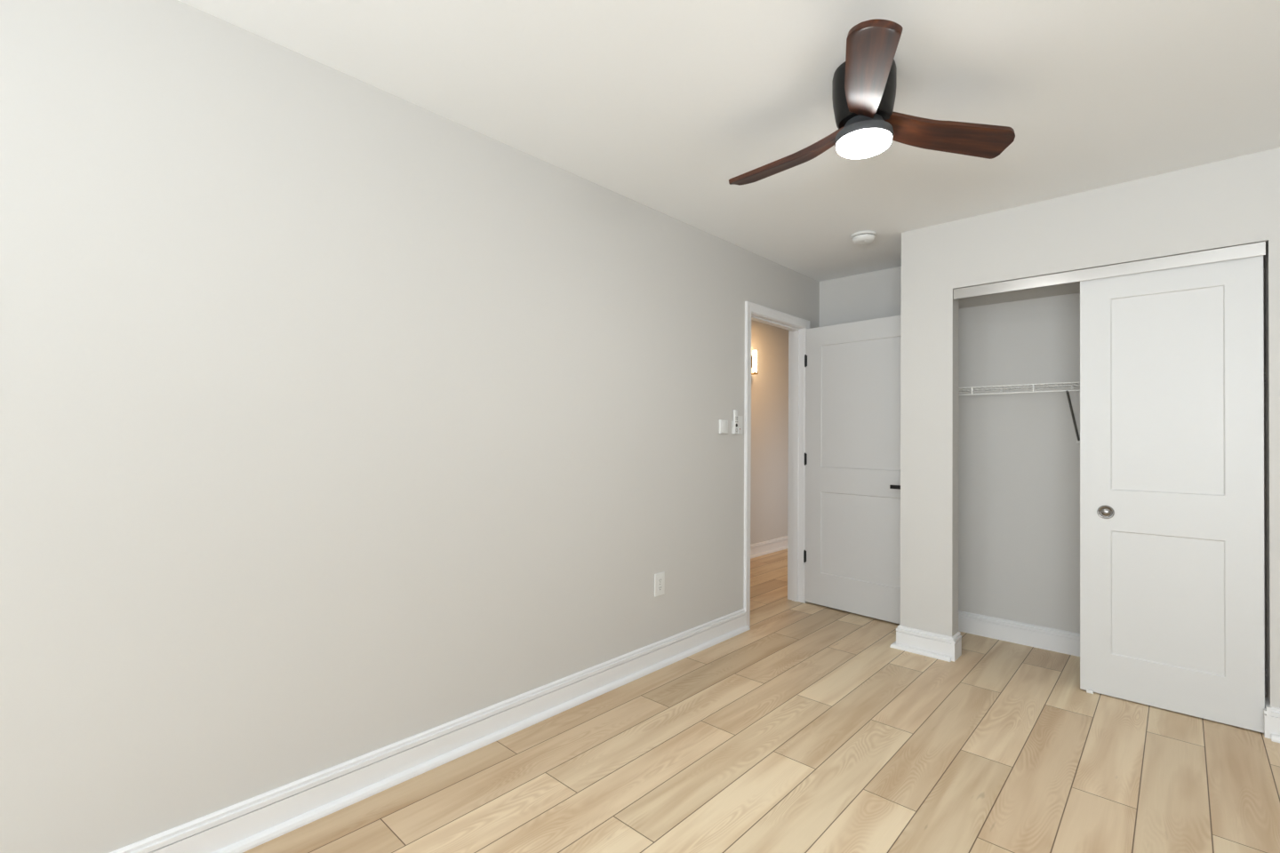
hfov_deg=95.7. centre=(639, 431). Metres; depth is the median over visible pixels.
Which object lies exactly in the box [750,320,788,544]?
wall
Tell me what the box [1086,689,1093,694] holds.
floor guide
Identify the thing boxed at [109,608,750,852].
baseboard
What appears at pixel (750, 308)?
trim
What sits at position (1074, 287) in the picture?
sliding door track
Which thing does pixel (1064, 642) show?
baseboard
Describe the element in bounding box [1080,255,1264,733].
door
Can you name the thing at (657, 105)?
ceiling
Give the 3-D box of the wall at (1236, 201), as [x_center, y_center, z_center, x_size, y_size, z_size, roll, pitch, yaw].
[2.960,0.049,2.557,3.253,2.440,0.692,0,-1,43]
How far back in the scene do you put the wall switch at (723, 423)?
3.53 m
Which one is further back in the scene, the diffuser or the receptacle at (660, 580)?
the receptacle at (660, 580)
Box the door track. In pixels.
[953,241,1265,299]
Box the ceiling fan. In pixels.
[728,19,1015,185]
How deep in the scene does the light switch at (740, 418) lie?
3.68 m
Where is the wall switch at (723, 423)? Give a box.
[719,419,727,433]
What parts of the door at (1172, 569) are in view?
finger pull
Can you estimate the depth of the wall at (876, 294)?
4.29 m
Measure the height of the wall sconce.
0.248 m
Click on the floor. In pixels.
(803, 730)
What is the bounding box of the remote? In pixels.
[731,409,738,433]
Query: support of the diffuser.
attached to the ceiling fan
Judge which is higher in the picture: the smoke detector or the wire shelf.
the smoke detector
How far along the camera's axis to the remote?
3.62 m
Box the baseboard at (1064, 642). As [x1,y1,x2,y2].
[958,610,1266,696]
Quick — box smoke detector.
[850,230,876,245]
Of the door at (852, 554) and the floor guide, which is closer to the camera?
the floor guide
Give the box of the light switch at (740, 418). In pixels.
[737,416,743,434]
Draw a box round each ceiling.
[178,0,1279,281]
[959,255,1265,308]
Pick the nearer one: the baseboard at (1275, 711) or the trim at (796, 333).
the baseboard at (1275, 711)
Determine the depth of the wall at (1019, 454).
3.48 m
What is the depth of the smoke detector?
3.42 m
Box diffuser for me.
[836,128,891,159]
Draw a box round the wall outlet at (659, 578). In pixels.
[654,571,664,597]
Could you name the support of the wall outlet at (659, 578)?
attached to the wall at (343, 418)
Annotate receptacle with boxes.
[657,577,662,583]
[657,584,662,591]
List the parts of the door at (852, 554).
handle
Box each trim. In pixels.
[743,301,809,626]
[751,312,804,602]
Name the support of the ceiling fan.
hanging from the ceiling at (657, 105)
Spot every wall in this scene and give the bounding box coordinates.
[0,0,819,852]
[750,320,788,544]
[819,266,901,327]
[900,147,1279,708]
[958,268,1266,668]
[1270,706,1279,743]
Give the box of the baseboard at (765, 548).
[750,536,787,559]
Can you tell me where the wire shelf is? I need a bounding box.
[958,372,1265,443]
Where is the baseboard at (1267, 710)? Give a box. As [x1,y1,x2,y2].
[1263,696,1271,739]
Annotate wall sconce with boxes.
[751,349,758,375]
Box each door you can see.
[803,315,901,624]
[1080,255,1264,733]
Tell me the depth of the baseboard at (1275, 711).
2.37 m
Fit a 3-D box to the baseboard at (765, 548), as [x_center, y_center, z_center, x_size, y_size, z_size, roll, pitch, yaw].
[0.856,1.220,5.610,0.042,0.128,5.000,0,-1,43]
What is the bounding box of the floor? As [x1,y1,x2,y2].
[242,548,1279,852]
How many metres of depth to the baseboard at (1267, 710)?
2.39 m
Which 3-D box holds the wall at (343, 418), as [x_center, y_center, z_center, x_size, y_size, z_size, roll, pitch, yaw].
[0.177,0.037,3.287,0.120,2.440,9.350,0,-1,43]

